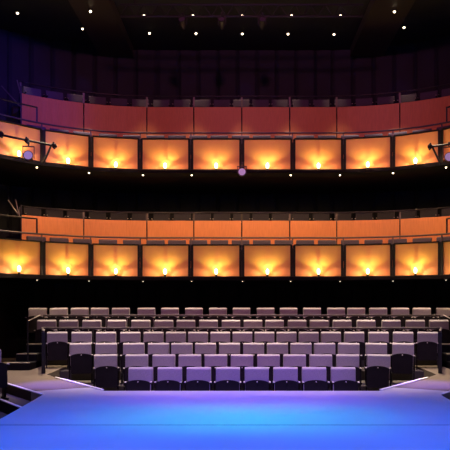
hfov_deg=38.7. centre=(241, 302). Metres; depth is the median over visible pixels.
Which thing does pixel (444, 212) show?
chair
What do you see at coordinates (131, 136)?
chair
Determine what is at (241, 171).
lantern
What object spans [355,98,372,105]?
chair
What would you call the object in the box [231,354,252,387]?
seat
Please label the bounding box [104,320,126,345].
seat
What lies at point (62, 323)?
seat
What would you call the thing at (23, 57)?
wall
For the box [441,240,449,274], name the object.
parapet section
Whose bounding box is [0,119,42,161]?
parapet section
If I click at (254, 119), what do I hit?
balcony panel
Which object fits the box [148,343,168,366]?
seat
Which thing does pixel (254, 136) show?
chair
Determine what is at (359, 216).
chair
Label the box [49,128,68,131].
chair
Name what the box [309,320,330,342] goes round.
seat
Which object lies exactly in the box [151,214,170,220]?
chair
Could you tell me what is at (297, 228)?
balcony panel
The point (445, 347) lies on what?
floor
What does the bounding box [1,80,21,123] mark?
stair handrail
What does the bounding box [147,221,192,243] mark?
balcony panel
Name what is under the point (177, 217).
chair
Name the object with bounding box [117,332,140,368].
seat
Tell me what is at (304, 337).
seat
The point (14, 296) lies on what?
wall
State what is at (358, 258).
parapet section
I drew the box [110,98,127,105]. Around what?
chair
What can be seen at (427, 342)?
seat
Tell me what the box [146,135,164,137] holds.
chair
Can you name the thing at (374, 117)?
balcony panel
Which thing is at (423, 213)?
chair
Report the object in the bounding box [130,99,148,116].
chair
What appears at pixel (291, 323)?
seat
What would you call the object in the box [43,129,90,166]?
parapet section
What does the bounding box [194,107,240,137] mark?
balcony panel
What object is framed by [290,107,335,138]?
balcony panel
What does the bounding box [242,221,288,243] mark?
balcony panel
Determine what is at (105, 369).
seat
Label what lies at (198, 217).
chair
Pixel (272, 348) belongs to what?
seat
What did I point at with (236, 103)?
chair
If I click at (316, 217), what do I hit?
chair
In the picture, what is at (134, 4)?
lighting truss
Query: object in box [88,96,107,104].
chair
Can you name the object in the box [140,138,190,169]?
parapet section
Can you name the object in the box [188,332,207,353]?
seat
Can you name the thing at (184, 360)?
seat
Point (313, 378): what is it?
seat
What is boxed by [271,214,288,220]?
chair
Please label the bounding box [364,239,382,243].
chair
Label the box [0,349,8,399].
seat
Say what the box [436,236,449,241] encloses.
chair
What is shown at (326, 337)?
seat
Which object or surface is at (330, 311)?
seat
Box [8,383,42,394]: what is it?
trim
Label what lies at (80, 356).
seat
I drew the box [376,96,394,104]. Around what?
chair
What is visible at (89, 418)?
floor
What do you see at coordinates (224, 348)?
seat
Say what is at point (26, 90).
chair
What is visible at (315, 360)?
seat
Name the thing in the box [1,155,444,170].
balcony slab
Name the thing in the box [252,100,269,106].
chair
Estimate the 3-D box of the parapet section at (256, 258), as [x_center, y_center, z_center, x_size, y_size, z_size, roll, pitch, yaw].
[0.717,-1.194,18.005,1.420,0.908,0.100,0,0,0]
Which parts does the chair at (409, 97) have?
backrest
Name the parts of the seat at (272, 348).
backrest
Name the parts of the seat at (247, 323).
backrest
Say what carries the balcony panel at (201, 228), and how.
on the balcony slab at (392, 267)
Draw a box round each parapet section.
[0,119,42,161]
[0,238,42,274]
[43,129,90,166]
[43,241,90,275]
[91,135,139,168]
[91,243,139,276]
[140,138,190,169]
[140,244,190,276]
[191,138,241,169]
[191,244,241,276]
[242,138,292,169]
[242,244,292,276]
[293,138,342,169]
[293,244,342,276]
[344,135,391,168]
[344,243,391,276]
[393,129,440,166]
[393,241,440,275]
[441,127,449,161]
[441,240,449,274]
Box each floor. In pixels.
[0,358,449,449]
[0,393,30,413]
[0,411,7,418]
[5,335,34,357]
[7,343,47,369]
[47,354,437,366]
[60,367,423,379]
[71,380,411,390]
[437,344,449,368]
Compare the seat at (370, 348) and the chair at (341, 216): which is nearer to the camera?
the seat at (370, 348)
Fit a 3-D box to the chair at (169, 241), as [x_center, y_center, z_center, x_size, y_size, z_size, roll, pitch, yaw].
[-1.919,-1.429,18.822,0.574,0.873,0.453,0,0,0]
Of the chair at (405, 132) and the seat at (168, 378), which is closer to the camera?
the seat at (168, 378)
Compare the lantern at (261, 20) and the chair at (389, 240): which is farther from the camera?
the chair at (389, 240)
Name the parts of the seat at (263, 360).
backrest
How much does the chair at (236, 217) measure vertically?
0.873 m
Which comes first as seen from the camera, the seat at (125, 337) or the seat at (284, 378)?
the seat at (284, 378)
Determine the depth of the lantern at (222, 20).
17.14 m
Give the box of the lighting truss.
[120,0,362,17]
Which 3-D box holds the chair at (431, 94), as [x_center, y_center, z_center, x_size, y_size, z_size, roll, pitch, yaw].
[5.695,-6.069,19.560,0.574,0.873,0.453,0,0,28]
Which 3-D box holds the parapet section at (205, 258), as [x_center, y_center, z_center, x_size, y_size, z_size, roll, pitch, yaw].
[-0.717,-1.194,18.005,1.420,0.908,0.100,0,0,0]
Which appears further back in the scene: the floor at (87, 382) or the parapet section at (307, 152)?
the parapet section at (307, 152)
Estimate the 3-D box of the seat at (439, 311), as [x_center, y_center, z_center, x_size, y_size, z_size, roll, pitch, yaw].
[5.416,0.564,16.942,0.512,0.873,0.453,0,0,6]
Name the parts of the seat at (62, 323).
backrest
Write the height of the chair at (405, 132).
0.873 m
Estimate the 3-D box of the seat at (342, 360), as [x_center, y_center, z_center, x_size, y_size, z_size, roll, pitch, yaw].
[2.175,1.498,13.092,0.512,0.873,0.453,0,0,6]
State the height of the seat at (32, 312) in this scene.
0.873 m
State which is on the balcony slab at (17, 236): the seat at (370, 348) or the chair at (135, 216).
the chair at (135, 216)
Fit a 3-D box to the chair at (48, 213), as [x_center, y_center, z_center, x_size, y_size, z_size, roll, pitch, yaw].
[-5.703,-2.459,19.556,0.574,0.873,0.453,0,0,-28]
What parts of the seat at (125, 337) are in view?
backrest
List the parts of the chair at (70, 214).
backrest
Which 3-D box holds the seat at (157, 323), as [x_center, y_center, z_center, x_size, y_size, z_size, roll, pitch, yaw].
[-1.963,0.861,15.992,0.512,0.873,0.453,0,0,0]
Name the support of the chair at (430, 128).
on the balcony slab
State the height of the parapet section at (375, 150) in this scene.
0.878 m
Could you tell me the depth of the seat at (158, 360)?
13.18 m
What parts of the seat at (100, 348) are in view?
backrest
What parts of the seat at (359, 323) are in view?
backrest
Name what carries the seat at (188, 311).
on the floor
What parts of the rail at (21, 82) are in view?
rail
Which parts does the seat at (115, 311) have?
backrest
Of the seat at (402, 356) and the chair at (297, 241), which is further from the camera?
the chair at (297, 241)
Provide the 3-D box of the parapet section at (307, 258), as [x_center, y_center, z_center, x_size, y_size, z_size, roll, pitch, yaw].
[2.147,-1.194,18.001,1.411,0.908,0.100,0,0,0]
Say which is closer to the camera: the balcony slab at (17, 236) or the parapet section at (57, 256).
the parapet section at (57, 256)
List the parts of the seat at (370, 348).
backrest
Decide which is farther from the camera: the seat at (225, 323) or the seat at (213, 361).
the seat at (225, 323)
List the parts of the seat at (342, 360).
backrest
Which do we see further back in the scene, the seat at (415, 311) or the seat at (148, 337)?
the seat at (415, 311)
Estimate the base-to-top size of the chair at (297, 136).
0.873 m
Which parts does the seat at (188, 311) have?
backrest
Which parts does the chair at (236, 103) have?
backrest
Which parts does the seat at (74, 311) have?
backrest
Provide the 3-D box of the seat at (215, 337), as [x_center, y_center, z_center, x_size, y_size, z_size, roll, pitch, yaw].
[-0.509,1.116,14.992,0.512,0.873,0.453,0,0,0]
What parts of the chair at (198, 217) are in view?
backrest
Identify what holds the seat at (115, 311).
on the floor
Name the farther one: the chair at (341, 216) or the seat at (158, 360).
the chair at (341, 216)
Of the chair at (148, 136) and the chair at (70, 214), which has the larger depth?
the chair at (70, 214)
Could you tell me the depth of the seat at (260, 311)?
17.03 m
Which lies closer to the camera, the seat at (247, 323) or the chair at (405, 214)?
the seat at (247, 323)
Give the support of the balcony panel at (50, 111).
on the balcony slab
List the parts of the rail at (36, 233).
raised rail, rail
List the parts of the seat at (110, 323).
backrest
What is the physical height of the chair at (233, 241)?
0.873 m
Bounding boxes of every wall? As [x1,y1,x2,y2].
[0,28,449,334]
[0,281,28,357]
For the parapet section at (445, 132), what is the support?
on the balcony slab at (1, 155)
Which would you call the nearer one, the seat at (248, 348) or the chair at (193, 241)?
the seat at (248, 348)
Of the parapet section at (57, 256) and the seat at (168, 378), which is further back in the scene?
the parapet section at (57, 256)
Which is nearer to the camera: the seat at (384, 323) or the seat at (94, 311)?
the seat at (384, 323)
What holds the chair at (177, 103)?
on the balcony slab at (17, 114)
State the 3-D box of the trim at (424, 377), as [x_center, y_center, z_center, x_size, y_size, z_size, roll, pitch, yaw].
[3.070,1.499,11.975,0.052,0.020,2.284,0,0,36]
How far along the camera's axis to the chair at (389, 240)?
18.54 m
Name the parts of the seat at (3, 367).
leg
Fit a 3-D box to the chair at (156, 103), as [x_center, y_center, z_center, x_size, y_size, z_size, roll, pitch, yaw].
[-2.559,-6.069,20.322,0.574,0.873,0.453,0,0,0]
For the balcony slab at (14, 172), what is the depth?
18.76 m
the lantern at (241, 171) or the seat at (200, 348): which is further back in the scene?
the lantern at (241, 171)
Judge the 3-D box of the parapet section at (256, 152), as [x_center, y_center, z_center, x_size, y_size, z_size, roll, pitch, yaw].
[0.717,-4.189,18.005,1.420,0.878,0.100,0,0,0]
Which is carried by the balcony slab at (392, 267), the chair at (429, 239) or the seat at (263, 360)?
the chair at (429, 239)
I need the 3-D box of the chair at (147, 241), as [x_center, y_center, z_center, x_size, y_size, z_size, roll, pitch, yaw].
[-2.555,-1.429,18.822,0.574,0.873,0.453,0,0,0]
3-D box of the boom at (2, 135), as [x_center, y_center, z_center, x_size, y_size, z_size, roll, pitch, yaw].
[-5.422,-3.900,16.119,1.530,0.733,0.390,0,0,-9]
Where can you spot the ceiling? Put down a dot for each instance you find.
(54, 20)
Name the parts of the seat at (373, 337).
backrest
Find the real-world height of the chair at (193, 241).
0.873 m
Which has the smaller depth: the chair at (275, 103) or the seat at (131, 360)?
the seat at (131, 360)
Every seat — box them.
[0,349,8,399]
[25,308,46,340]
[34,320,56,343]
[46,308,67,329]
[46,332,68,369]
[55,320,78,342]
[67,308,88,329]
[69,332,92,369]
[69,343,92,383]
[78,320,101,342]
[87,308,108,331]
[93,332,115,354]
[93,343,117,382]
[93,354,118,390]
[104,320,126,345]
[109,308,129,331]
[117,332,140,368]
[120,343,144,383]
[123,354,147,390]
[124,367,153,390]
[128,320,150,342]
[135,308,155,331]
[143,332,163,353]
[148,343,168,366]
[152,320,173,342]
[152,354,174,387]
[154,367,182,390]
[159,308,178,329]
[166,332,185,353]
[171,343,192,366]
[174,320,195,342]
[178,354,200,387]
[183,308,202,331]
[184,367,211,390]
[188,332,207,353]
[195,343,215,366]
[197,320,218,342]
[205,354,226,387]
[208,308,226,331]
[210,332,229,353]
[214,367,240,390]
[219,343,239,366]
[220,320,240,342]
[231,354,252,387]
[232,308,250,329]
[233,332,251,353]
[243,320,263,342]
[243,343,263,366]
[243,367,270,390]
[255,332,273,353]
[256,308,275,331]
[257,354,279,387]
[264,320,285,342]
[267,343,287,366]
[272,367,299,390]
[277,332,296,353]
[279,308,298,331]
[283,354,305,387]
[287,320,308,342]
[290,343,311,366]
[299,332,318,353]
[301,367,329,390]
[303,308,322,329]
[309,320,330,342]
[309,354,331,387]
[314,343,335,366]
[321,332,340,353]
[327,308,347,331]
[330,367,359,390]
[332,320,354,342]
[336,354,361,390]
[338,343,361,383]
[344,332,365,368]
[347,308,367,331]
[356,320,378,342]
[365,343,386,383]
[365,354,390,390]
[368,332,391,366]
[369,308,388,331]
[381,320,404,342]
[390,343,414,383]
[391,308,412,329]
[392,332,415,354]
[405,320,428,345]
[412,308,433,331]
[416,332,437,369]
[429,320,449,343]
[436,308,449,329]
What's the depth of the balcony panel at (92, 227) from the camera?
19.47 m
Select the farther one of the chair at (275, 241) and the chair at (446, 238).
the chair at (275, 241)
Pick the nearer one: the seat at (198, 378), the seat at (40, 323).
the seat at (198, 378)
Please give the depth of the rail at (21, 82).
19.61 m
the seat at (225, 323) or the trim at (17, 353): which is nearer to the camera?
the trim at (17, 353)
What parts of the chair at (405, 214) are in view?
backrest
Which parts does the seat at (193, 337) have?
backrest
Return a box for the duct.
[350,0,414,55]
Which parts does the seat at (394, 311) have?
backrest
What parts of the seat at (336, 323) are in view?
backrest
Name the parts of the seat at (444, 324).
backrest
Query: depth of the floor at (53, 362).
15.50 m
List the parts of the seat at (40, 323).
backrest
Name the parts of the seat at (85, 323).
backrest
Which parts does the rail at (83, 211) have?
rail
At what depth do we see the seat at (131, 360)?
13.18 m
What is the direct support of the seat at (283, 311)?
on the floor
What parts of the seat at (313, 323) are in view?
backrest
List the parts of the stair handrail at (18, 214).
post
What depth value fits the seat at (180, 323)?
16.08 m
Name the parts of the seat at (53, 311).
backrest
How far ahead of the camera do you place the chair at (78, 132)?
18.52 m
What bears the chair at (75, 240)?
on the balcony slab at (392, 267)
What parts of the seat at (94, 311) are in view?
backrest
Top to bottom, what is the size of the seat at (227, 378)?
0.873 m
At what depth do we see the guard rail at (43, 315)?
16.41 m
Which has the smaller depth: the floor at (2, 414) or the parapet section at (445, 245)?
the floor at (2, 414)
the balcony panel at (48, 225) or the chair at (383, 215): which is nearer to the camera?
the balcony panel at (48, 225)
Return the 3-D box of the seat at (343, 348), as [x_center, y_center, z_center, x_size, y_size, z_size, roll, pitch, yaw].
[2.361,1.321,14.042,0.512,0.873,0.453,0,0,3]
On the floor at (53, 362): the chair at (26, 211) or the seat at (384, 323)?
the seat at (384, 323)
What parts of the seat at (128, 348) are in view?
backrest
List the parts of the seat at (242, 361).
backrest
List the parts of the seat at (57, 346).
backrest, leg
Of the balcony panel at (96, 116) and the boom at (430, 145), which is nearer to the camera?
the boom at (430, 145)
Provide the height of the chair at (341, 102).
0.873 m
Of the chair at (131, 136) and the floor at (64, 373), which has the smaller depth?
the floor at (64, 373)
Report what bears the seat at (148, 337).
on the floor at (64, 373)
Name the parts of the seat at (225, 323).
backrest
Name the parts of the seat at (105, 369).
leg, backrest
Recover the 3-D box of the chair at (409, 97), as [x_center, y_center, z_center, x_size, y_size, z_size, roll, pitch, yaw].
[5.130,-6.069,19.823,0.574,0.873,0.453,0,0,22]
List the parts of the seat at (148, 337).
backrest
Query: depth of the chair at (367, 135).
18.77 m
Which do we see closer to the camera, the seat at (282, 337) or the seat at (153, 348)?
the seat at (153, 348)
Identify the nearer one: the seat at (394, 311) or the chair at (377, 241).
the seat at (394, 311)
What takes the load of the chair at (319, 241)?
on the balcony slab at (392, 267)
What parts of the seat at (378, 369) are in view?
backrest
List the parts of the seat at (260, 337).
backrest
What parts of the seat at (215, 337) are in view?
backrest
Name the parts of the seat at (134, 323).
backrest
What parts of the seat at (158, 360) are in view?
backrest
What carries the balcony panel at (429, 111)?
on the balcony slab
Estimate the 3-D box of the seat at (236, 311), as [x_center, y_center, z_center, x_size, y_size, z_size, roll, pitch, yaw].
[-0.008,0.564,16.942,0.512,0.873,0.453,0,0,0]
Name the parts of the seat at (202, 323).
backrest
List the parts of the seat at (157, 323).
backrest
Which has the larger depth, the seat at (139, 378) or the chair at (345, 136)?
the chair at (345, 136)
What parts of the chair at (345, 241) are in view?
backrest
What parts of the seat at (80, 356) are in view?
backrest, leg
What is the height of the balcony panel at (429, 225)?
1.528 m
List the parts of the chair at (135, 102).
backrest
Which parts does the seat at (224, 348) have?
backrest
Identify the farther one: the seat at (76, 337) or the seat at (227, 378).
the seat at (76, 337)
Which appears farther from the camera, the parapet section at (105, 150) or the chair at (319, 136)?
the chair at (319, 136)
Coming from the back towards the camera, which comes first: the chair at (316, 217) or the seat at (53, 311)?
the chair at (316, 217)
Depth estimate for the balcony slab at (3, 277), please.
18.20 m
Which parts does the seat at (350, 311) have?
backrest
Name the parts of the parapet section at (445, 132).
panel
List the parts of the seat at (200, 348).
backrest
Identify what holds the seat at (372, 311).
on the floor
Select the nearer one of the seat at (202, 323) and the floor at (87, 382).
the floor at (87, 382)
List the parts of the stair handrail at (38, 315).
post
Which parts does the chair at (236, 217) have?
backrest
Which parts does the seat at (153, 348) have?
backrest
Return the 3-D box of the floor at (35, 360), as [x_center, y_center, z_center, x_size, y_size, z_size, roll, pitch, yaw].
[-5.030,1.258,15.950,0.540,0.505,3.200,0,0,0]
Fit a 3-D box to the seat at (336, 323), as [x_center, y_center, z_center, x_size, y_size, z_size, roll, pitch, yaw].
[2.529,0.861,15.992,0.512,0.873,0.453,0,0,0]
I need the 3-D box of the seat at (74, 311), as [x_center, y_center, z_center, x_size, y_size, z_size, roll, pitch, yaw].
[-4.323,0.564,16.942,0.512,0.873,0.453,0,0,0]
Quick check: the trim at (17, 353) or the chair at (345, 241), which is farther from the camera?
the chair at (345, 241)
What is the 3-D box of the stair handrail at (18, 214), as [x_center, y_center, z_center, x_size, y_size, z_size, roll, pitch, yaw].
[-6.353,-1.944,17.900,0.400,1.909,0.048,0,0,0]
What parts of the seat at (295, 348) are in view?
backrest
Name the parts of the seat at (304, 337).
backrest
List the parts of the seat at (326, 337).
backrest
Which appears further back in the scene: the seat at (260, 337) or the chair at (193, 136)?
the chair at (193, 136)
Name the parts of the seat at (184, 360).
backrest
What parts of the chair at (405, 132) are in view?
backrest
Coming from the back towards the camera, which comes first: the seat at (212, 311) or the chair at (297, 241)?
the chair at (297, 241)
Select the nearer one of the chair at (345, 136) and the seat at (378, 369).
the seat at (378, 369)
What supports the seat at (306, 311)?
on the floor
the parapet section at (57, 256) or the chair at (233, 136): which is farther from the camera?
the chair at (233, 136)
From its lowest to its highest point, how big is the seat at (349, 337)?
0.873 m
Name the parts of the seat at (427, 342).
leg, backrest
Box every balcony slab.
[0,155,449,193]
[0,274,449,283]
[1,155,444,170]
[6,110,399,137]
[6,234,399,243]
[8,267,447,276]
[9,274,444,276]
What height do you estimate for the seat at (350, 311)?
0.873 m
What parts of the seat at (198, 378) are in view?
backrest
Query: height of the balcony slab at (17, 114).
1.960 m
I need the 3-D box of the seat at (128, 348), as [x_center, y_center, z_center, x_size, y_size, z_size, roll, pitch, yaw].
[-2.385,1.321,14.042,0.512,0.873,0.453,0,0,-3]
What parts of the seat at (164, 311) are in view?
backrest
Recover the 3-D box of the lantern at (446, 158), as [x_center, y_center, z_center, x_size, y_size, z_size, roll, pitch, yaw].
[5.117,-3.713,15.808,0.288,0.518,0.300,0,0,14]
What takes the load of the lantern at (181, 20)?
attached to the lighting truss
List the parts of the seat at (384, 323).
backrest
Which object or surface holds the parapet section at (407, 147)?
on the balcony slab at (1, 155)
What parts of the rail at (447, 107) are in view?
raised rail, rail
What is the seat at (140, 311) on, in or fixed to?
on the floor
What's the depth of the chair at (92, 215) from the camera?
20.12 m
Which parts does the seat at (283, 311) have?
backrest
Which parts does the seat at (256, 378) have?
backrest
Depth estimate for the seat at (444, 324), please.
16.05 m
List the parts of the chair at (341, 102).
backrest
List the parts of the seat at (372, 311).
backrest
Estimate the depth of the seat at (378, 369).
12.95 m
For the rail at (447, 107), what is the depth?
17.95 m
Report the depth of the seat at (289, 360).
13.18 m
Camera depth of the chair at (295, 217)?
20.41 m
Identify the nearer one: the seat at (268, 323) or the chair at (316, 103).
the seat at (268, 323)
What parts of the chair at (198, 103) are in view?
backrest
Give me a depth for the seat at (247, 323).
16.08 m
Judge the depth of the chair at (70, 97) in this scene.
19.88 m
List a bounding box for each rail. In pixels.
[0,98,449,138]
[0,214,449,244]
[19,81,449,106]
[19,206,449,220]
[41,327,441,373]
[43,315,440,326]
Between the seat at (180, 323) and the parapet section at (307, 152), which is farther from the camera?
the parapet section at (307, 152)
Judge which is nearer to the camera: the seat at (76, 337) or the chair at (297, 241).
the seat at (76, 337)
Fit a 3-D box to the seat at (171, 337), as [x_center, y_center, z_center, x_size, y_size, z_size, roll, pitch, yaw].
[-1.558,1.116,14.992,0.512,0.873,0.453,0,0,0]
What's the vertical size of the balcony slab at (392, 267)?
0.330 m
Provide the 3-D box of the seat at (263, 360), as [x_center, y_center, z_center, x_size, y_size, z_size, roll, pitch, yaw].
[0.553,1.498,13.092,0.512,0.873,0.453,0,0,0]
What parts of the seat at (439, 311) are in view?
backrest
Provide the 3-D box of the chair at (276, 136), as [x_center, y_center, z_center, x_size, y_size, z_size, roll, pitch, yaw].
[1.235,-4.529,18.822,0.574,0.873,0.453,0,0,0]
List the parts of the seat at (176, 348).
backrest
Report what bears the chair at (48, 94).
on the balcony slab at (17, 114)
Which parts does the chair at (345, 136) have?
backrest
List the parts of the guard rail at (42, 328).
post, post, rail, rail, post, post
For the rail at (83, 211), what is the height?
0.271 m
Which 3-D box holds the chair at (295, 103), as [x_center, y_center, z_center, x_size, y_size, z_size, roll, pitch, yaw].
[1.872,-6.069,20.322,0.574,0.873,0.453,0,0,0]
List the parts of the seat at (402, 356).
leg, backrest, leg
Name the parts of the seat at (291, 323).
backrest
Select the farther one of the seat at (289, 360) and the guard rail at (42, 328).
the guard rail at (42, 328)
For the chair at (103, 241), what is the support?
on the balcony slab at (392, 267)
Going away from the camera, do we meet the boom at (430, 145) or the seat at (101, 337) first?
the seat at (101, 337)
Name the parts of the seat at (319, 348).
backrest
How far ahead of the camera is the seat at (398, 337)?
15.08 m
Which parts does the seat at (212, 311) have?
backrest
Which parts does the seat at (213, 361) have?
backrest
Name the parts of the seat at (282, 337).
backrest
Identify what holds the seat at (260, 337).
on the floor at (64, 373)
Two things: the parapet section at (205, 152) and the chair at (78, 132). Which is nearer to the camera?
the parapet section at (205, 152)
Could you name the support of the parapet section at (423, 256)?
on the balcony slab at (9, 274)
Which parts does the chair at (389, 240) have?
backrest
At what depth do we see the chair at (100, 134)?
18.75 m
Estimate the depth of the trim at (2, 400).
10.57 m
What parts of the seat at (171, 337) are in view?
backrest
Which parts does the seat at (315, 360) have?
backrest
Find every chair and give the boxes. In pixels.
[23,86,44,96]
[23,207,44,216]
[26,236,45,241]
[45,90,65,100]
[45,209,65,217]
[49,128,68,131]
[49,237,68,243]
[67,93,86,112]
[67,211,86,229]
[73,131,91,135]
[73,238,91,243]
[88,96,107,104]
[88,212,107,219]
[99,133,116,136]
[99,239,116,243]
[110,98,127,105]
[110,213,127,219]
[123,135,139,138]
[123,240,139,245]
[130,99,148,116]
[130,213,148,231]
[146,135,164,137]
[146,240,164,243]
[151,100,169,106]
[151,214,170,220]
[168,135,185,137]
[168,240,185,243]
[172,100,190,106]
[172,214,190,220]
[189,135,206,138]
[189,240,206,244]
[193,100,210,119]
[193,214,210,236]
[210,135,227,137]
[210,240,227,243]
[212,100,230,106]
[212,214,230,220]
[232,100,249,116]
[232,135,249,138]
[232,214,249,231]
[232,240,249,244]
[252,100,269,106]
[252,214,269,220]
[253,135,270,137]
[253,240,270,243]
[271,100,288,106]
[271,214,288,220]
[274,135,291,137]
[274,240,291,243]
[292,100,309,106]
[292,214,309,220]
[296,135,313,137]
[296,240,313,243]
[312,100,330,106]
[312,214,330,220]
[318,135,335,137]
[318,240,335,243]
[334,99,352,116]
[334,213,352,230]
[341,135,358,154]
[341,240,358,260]
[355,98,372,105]
[355,213,372,219]
[364,134,382,136]
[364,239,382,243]
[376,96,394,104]
[376,212,394,219]
[388,131,406,151]
[388,239,406,259]
[397,93,416,112]
[397,211,416,229]
[413,128,431,132]
[413,237,431,243]
[417,90,437,100]
[417,209,437,217]
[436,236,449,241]
[438,88,449,96]
[438,208,449,216]
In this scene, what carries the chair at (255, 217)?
on the balcony slab at (17, 236)
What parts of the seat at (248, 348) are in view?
backrest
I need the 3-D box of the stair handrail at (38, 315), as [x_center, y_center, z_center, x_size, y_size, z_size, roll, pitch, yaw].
[-5.015,0.823,15.482,0.036,1.048,1.820,0,0,-9]
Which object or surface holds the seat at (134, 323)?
on the floor at (53, 362)
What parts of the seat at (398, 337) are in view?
backrest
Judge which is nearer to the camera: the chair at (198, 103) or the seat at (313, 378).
the seat at (313, 378)
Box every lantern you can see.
[22,141,34,161]
[178,12,186,29]
[218,12,225,29]
[237,162,246,176]
[258,12,265,29]
[443,142,449,162]
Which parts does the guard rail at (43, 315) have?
rail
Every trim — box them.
[0,398,21,407]
[7,353,36,362]
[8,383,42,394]
[55,377,103,389]
[380,377,427,389]
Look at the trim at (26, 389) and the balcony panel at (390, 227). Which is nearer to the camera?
the trim at (26, 389)
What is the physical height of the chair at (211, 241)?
0.873 m
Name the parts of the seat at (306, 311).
backrest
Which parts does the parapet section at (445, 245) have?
panel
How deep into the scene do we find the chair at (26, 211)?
19.29 m
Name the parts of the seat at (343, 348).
backrest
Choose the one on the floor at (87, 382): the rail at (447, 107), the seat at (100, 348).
the seat at (100, 348)
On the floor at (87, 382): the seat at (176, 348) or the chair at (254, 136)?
the seat at (176, 348)
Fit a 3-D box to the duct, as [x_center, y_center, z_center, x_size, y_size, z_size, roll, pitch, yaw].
[4.100,-8.240,16.500,1.080,0.300,9.000,0,0,0]
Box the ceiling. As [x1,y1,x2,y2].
[0,0,449,50]
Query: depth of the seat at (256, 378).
12.23 m
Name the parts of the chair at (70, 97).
backrest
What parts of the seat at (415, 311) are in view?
backrest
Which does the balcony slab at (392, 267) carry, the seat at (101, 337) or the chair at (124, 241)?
the chair at (124, 241)
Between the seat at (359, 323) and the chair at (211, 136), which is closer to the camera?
the seat at (359, 323)
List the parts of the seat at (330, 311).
backrest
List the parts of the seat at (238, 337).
backrest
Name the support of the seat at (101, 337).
on the floor at (64, 373)
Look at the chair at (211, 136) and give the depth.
18.91 m
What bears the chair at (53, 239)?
on the balcony slab at (392, 267)
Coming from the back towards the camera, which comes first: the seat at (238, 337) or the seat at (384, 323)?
the seat at (384, 323)
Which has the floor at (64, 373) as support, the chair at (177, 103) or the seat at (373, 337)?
the seat at (373, 337)
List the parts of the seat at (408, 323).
backrest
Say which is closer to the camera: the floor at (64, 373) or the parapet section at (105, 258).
the floor at (64, 373)
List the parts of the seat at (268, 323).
backrest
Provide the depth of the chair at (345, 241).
18.88 m
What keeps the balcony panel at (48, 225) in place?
on the balcony slab at (392, 267)
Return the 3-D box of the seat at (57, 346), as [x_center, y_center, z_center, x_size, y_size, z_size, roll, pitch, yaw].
[-4.323,1.116,14.997,0.512,0.873,0.453,0,0,-17]
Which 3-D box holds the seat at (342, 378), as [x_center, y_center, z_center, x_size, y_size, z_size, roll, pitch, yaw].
[1.945,1.666,12.142,0.512,0.873,0.453,0,0,0]
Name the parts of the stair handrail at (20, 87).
sloping rail, post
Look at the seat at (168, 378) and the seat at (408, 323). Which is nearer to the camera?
the seat at (168, 378)
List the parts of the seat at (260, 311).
backrest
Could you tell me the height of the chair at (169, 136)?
0.873 m
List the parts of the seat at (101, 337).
backrest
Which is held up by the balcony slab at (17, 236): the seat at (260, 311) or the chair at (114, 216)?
the chair at (114, 216)
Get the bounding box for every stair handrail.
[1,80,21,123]
[8,199,21,238]
[27,315,39,361]
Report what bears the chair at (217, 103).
on the balcony slab at (17, 114)
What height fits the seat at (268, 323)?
0.873 m
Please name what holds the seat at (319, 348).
on the floor at (87, 382)
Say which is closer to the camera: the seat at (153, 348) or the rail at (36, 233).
the seat at (153, 348)
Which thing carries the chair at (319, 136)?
on the balcony slab
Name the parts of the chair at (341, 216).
backrest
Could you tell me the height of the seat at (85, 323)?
0.873 m
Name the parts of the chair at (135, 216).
backrest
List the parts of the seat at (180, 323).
backrest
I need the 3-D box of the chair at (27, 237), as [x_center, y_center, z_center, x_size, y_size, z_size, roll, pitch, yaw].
[-5.670,-1.429,17.811,0.574,0.873,0.453,0,0,-36]
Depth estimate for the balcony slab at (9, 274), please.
17.63 m
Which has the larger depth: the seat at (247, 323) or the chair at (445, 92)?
the chair at (445, 92)
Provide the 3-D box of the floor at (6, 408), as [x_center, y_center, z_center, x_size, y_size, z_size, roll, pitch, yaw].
[-6.267,2.095,11.833,6.990,0.830,1.527,0,0,21]
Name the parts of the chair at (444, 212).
backrest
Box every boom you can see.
[0,131,56,164]
[427,143,447,163]
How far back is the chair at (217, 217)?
20.41 m
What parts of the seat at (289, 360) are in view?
backrest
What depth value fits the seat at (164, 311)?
17.03 m
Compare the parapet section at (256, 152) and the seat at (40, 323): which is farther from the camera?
the parapet section at (256, 152)
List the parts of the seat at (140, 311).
backrest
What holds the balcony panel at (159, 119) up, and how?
on the balcony slab
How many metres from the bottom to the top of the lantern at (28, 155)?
0.497 m
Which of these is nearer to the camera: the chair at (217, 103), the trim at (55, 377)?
the trim at (55, 377)
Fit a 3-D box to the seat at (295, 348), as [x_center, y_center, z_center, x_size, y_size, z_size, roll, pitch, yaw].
[1.313,1.321,14.042,0.512,0.873,0.453,0,0,0]
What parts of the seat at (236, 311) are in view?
backrest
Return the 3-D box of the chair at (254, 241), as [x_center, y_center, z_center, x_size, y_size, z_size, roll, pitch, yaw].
[0.592,-1.429,18.822,0.574,0.873,0.453,0,0,0]
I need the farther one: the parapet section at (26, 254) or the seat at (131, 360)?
the parapet section at (26, 254)
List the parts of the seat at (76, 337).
backrest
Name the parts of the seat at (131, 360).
backrest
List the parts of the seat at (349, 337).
backrest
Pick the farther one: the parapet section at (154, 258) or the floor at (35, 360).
the parapet section at (154, 258)
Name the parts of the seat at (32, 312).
backrest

